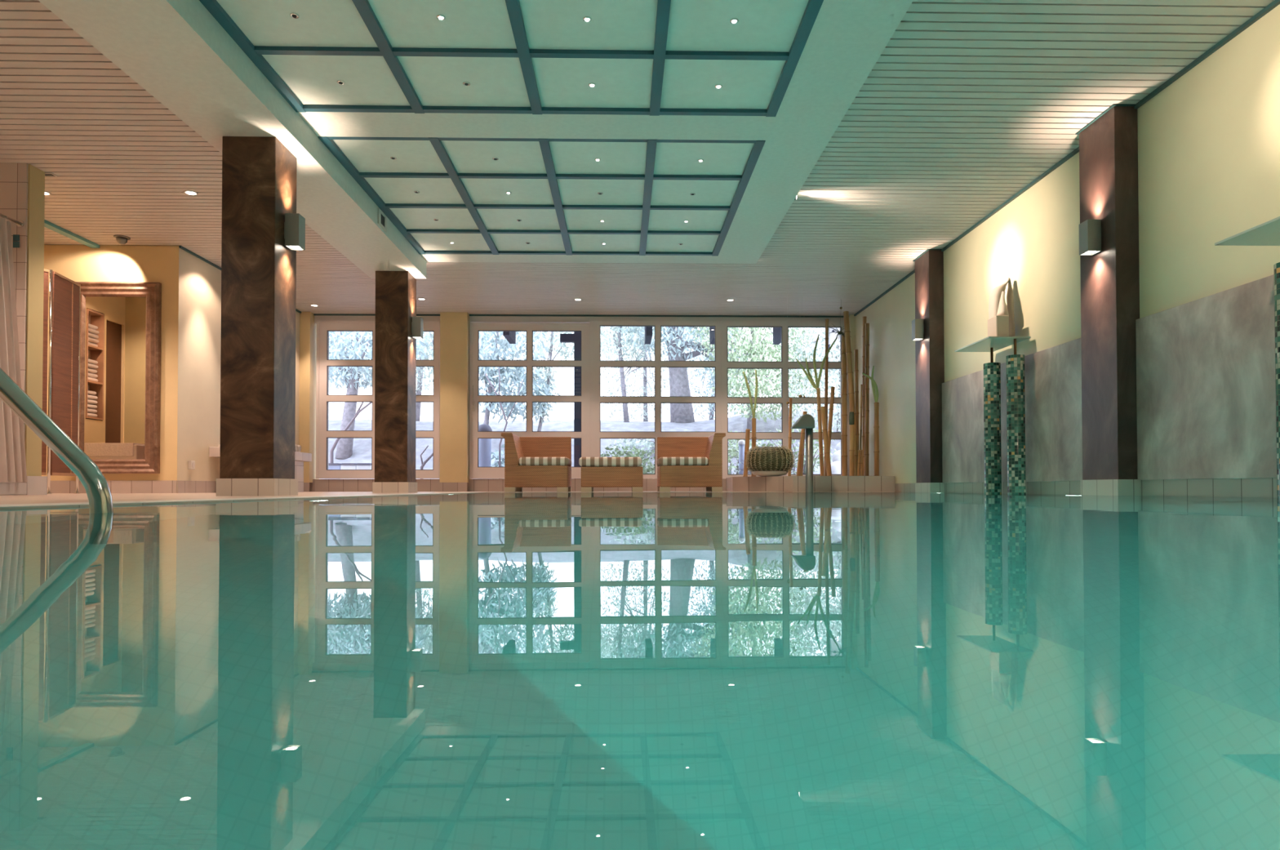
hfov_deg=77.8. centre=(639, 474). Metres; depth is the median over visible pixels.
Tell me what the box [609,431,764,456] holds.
shrub
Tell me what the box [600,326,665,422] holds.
tree
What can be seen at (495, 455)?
shrub
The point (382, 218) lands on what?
air vent
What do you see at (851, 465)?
bamboo pole
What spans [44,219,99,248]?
trim
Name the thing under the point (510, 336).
rafter
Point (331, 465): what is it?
trough
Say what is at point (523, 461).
cushion
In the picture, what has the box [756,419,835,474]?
shrub
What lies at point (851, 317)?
wall
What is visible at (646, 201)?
coffer
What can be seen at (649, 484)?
wall
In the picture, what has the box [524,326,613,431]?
tree
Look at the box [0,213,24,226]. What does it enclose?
rail
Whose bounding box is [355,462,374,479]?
trough
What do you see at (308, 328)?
wall
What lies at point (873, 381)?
shoot
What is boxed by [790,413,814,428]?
hood
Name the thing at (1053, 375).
wall panel
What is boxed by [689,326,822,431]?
tree
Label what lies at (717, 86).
light
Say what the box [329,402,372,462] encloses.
bare sapling
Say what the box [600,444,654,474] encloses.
shrub
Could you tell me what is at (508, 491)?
trim
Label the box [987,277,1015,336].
sculpture
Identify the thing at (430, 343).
tree
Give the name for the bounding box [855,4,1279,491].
wall
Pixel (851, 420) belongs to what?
bark sleeve
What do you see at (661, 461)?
cushion
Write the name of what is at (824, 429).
bamboo pole
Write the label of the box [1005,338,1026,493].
post
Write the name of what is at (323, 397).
window
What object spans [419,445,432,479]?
bare sapling
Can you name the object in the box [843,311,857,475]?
bamboo pole
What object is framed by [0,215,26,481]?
shower curtain
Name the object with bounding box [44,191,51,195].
recessed light
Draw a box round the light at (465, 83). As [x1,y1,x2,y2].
[462,81,470,85]
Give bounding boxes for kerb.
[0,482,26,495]
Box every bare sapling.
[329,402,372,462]
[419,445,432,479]
[484,366,523,479]
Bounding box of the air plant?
[826,306,844,342]
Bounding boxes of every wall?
[0,163,44,475]
[0,475,47,494]
[41,244,178,480]
[173,244,299,480]
[298,311,319,482]
[309,478,726,491]
[440,311,471,482]
[848,314,855,395]
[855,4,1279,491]
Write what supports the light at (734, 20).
attached to the coffer at (642, 57)
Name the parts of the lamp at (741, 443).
post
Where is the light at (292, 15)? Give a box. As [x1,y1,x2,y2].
[289,12,299,18]
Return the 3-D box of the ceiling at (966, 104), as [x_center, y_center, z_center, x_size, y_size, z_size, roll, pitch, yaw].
[-1.473,-2.373,3.381,9.330,0.014,15.747,0,-1,-1]
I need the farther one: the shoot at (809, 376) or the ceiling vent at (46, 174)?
the shoot at (809, 376)
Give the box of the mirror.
[75,281,161,473]
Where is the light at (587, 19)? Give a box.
[582,16,591,22]
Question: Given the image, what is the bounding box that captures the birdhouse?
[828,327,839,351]
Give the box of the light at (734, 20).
[729,17,738,23]
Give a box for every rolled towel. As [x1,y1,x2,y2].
[294,444,297,451]
[297,444,301,452]
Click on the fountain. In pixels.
(806, 421)
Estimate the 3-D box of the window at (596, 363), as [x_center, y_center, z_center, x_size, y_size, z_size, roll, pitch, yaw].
[0.218,-1.053,11.137,1.840,2.213,0.080,0,-1,-1]
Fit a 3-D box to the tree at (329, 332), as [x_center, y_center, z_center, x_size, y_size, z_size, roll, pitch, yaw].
[-7.391,-2.315,16.206,2.899,2.725,2.162,0,-1,-1]
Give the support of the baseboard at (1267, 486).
attached to the wall at (1209, 141)
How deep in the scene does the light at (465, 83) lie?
4.64 m
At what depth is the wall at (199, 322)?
8.30 m
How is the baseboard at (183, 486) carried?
attached to the wall at (199, 322)
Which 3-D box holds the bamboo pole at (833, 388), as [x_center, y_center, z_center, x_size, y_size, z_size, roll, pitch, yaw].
[2.476,-0.562,10.369,0.152,1.182,0.059,0,-1,-1]
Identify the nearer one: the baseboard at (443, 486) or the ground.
the baseboard at (443, 486)
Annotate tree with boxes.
[328,331,428,458]
[328,332,349,379]
[329,331,499,421]
[416,331,492,377]
[479,331,556,425]
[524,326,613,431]
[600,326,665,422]
[600,326,669,421]
[608,326,748,422]
[684,328,747,420]
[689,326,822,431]
[776,327,840,431]
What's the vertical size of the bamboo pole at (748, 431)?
0.630 m
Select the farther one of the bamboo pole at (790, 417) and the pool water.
the bamboo pole at (790, 417)
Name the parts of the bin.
lid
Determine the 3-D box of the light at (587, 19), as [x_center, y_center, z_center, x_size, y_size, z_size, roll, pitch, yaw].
[-0.267,-2.299,4.008,0.044,0.010,0.044,0,-1,-1]
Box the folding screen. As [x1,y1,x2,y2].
[41,268,80,493]
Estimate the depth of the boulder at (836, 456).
12.35 m
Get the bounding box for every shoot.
[742,369,757,417]
[795,333,837,389]
[862,365,878,402]
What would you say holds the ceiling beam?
attached to the ceiling at (966, 104)
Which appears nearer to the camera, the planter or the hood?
the hood
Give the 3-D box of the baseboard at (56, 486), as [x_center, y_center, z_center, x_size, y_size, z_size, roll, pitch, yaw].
[-5.418,0.120,7.852,1.640,0.126,0.014,0,-1,-1]
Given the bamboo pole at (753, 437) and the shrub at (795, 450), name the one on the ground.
the shrub at (795, 450)
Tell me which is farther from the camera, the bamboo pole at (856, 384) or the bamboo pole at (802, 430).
the bamboo pole at (856, 384)
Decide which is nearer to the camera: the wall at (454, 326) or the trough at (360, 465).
the wall at (454, 326)
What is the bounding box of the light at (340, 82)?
[337,80,344,84]
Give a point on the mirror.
(120, 401)
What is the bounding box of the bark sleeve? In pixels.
[848,411,854,424]
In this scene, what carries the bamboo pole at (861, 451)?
on the planter
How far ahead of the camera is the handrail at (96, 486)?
1.66 m
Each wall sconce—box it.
[284,213,305,250]
[411,316,422,338]
[911,319,924,340]
[1079,219,1101,255]
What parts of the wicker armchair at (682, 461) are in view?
armrest, backrest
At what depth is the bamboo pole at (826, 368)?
10.82 m
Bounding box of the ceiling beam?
[38,0,426,278]
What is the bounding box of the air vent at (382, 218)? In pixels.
[377,208,386,231]
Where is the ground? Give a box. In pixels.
[319,409,840,479]
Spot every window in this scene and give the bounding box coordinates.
[315,320,439,478]
[590,320,721,478]
[720,320,849,478]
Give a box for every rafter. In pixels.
[502,331,515,343]
[644,326,652,344]
[709,326,714,344]
[773,327,781,344]
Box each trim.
[0,492,470,507]
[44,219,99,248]
[178,245,301,312]
[313,313,844,317]
[314,315,439,324]
[469,315,844,322]
[508,491,706,492]
[853,0,1279,315]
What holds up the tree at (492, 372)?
on the ground
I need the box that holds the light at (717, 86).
[715,84,722,88]
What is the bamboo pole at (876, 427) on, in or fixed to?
on the planter
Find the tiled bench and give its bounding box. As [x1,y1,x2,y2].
[208,446,311,492]
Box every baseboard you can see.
[50,480,177,493]
[177,480,216,493]
[439,482,466,491]
[895,477,1276,497]
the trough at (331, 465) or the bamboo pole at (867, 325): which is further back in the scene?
the trough at (331, 465)
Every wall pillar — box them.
[912,248,944,492]
[1075,103,1141,495]
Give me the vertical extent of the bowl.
0.065 m
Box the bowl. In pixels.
[751,471,788,475]
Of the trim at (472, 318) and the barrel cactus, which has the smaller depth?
the barrel cactus
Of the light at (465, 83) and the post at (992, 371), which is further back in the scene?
the post at (992, 371)
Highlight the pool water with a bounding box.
[0,492,1279,849]
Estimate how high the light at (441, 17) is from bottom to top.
0.010 m
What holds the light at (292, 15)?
attached to the coffer at (642, 57)
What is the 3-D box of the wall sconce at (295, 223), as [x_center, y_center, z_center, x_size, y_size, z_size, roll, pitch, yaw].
[-2.208,-1.550,5.063,0.100,0.205,0.100,0,-1,-1]
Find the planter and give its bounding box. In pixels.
[726,475,894,491]
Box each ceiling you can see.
[0,0,1274,315]
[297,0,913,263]
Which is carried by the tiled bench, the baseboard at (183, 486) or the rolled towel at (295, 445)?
the rolled towel at (295, 445)
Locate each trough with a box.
[324,462,341,479]
[340,462,357,479]
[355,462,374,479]
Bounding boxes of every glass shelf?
[954,336,1031,351]
[1214,216,1279,245]
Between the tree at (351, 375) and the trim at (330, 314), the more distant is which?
the tree at (351, 375)
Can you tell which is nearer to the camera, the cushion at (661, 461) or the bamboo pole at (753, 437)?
the cushion at (661, 461)
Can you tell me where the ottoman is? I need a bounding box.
[578,457,643,491]
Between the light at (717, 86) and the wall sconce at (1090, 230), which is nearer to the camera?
the light at (717, 86)
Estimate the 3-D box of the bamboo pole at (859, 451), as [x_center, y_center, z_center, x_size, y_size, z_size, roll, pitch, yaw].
[2.709,-0.145,9.817,0.039,0.325,0.033,0,-1,-1]
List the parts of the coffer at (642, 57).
panel, panel, panel, panel, panel, panel, panel, panel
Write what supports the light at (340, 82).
attached to the coffer at (642, 57)
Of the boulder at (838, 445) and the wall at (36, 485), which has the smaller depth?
the wall at (36, 485)
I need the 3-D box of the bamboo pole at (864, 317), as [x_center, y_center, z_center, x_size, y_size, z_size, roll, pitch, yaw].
[2.936,-1.024,10.387,0.075,2.102,0.059,0,-1,-1]
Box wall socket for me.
[187,460,195,469]
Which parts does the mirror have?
frame, glass, frame, frame, frame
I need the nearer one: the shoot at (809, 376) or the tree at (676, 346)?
the shoot at (809, 376)
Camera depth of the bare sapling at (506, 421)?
13.76 m
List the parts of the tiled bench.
seat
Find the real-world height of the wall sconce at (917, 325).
0.205 m
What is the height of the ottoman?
0.415 m
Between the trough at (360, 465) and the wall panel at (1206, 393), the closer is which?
the wall panel at (1206, 393)
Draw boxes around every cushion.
[519,457,571,466]
[578,457,641,466]
[656,457,707,466]
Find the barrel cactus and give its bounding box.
[744,444,795,475]
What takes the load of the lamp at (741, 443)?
on the ground
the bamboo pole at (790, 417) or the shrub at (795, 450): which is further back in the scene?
the shrub at (795, 450)
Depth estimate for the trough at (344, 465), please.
12.80 m
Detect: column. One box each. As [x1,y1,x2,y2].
[216,136,297,496]
[372,271,417,493]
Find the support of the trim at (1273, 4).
attached to the wall at (1209, 141)
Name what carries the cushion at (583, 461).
on the ottoman
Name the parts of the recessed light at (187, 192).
bulb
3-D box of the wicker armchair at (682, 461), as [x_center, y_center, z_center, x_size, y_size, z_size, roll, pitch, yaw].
[0.615,-0.143,9.796,0.799,0.701,0.728,0,-1,-1]
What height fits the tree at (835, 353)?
3.016 m
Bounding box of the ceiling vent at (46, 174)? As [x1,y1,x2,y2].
[44,172,57,177]
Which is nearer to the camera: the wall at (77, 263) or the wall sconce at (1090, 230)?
the wall sconce at (1090, 230)
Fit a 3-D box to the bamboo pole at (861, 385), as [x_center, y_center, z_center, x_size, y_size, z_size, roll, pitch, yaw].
[2.805,-0.565,10.076,0.051,1.173,0.027,0,-1,-1]
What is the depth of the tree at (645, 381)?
18.26 m
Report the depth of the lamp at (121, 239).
7.62 m
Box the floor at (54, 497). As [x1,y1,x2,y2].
[0,491,901,509]
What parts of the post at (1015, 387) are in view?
rod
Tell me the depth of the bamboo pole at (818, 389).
10.15 m
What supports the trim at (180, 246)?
attached to the wall at (199, 322)
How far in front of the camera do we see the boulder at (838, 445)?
12.48 m
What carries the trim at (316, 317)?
attached to the wall at (454, 326)
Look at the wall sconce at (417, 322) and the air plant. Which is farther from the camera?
the air plant
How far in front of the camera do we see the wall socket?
8.08 m
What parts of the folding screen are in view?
screen panel, rail, screen panel, rail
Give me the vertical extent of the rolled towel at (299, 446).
0.096 m
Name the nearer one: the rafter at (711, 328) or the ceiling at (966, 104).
the ceiling at (966, 104)
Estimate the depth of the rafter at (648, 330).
11.48 m
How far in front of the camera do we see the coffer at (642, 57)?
4.29 m
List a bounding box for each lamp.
[113,234,130,244]
[737,440,745,474]
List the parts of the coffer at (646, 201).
panel, panel, panel, panel, panel, panel, panel, panel, panel, panel, panel, panel, panel, panel, panel, panel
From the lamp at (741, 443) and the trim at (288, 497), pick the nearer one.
the trim at (288, 497)
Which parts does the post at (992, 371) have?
rod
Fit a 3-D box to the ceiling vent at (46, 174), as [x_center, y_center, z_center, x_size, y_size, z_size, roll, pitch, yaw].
[-4.560,-2.314,6.115,0.100,0.008,0.070,0,-1,-1]
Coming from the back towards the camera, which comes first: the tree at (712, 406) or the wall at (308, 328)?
the tree at (712, 406)
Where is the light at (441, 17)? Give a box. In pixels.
[436,14,445,20]
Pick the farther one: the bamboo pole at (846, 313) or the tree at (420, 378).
the tree at (420, 378)
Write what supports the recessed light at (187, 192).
in the ceiling at (966, 104)
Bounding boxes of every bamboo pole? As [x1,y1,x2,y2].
[742,428,750,476]
[751,417,756,476]
[787,397,792,475]
[795,411,807,475]
[800,438,804,475]
[816,387,824,475]
[820,406,831,475]
[823,318,828,472]
[824,386,835,475]
[840,333,847,475]
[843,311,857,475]
[848,424,854,475]
[853,349,858,449]
[857,449,860,475]
[859,384,862,475]
[860,449,862,475]
[862,315,866,475]
[864,323,869,475]
[873,402,879,475]
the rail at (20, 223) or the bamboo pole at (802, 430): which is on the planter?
the bamboo pole at (802, 430)
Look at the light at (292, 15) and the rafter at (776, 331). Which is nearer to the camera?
the light at (292, 15)
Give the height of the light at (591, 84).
0.010 m
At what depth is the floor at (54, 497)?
4.47 m
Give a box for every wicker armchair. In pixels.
[501,432,571,492]
[656,432,725,491]
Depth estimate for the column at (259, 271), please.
4.89 m
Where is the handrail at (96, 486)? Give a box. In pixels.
[0,367,113,513]
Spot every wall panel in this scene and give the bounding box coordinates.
[942,337,1082,483]
[1135,274,1276,479]
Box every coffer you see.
[199,0,823,116]
[317,136,765,255]
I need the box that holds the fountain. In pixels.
[790,413,814,492]
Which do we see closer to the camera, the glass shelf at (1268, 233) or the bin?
the glass shelf at (1268, 233)
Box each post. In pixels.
[560,331,581,479]
[983,347,1001,493]
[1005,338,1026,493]
[1273,262,1279,497]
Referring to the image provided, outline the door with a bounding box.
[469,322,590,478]
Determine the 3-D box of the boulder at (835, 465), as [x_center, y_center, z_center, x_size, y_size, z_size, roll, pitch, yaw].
[3.058,-0.050,12.277,0.383,0.329,0.343,0,-1,-1]
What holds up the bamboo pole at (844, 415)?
on the planter
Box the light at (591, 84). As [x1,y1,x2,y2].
[588,82,595,87]
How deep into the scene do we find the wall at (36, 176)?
5.92 m
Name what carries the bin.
on the ground
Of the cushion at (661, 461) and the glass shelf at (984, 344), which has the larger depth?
the cushion at (661, 461)
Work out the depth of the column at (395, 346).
7.93 m
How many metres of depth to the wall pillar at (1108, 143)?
5.07 m
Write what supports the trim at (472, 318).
attached to the wall at (454, 326)
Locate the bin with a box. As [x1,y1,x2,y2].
[477,423,492,479]
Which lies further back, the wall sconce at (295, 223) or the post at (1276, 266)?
the wall sconce at (295, 223)
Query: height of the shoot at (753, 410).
0.658 m
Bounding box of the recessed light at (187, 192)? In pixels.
[183,190,198,195]
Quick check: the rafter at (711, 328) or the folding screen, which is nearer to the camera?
the folding screen
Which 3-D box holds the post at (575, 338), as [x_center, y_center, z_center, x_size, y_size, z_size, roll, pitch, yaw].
[-1.058,-1.171,12.210,0.335,2.950,0.120,0,-1,-1]
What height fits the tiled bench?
0.493 m
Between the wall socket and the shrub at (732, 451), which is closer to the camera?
the wall socket
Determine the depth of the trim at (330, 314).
11.11 m
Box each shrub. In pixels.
[490,444,504,479]
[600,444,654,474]
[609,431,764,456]
[728,430,771,474]
[731,449,798,474]
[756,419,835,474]
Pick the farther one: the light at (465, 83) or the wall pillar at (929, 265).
the wall pillar at (929, 265)
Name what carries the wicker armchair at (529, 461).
on the floor at (54, 497)
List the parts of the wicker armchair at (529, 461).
backrest, armrest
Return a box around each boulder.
[831,449,840,462]
[831,461,840,474]
[835,441,840,450]

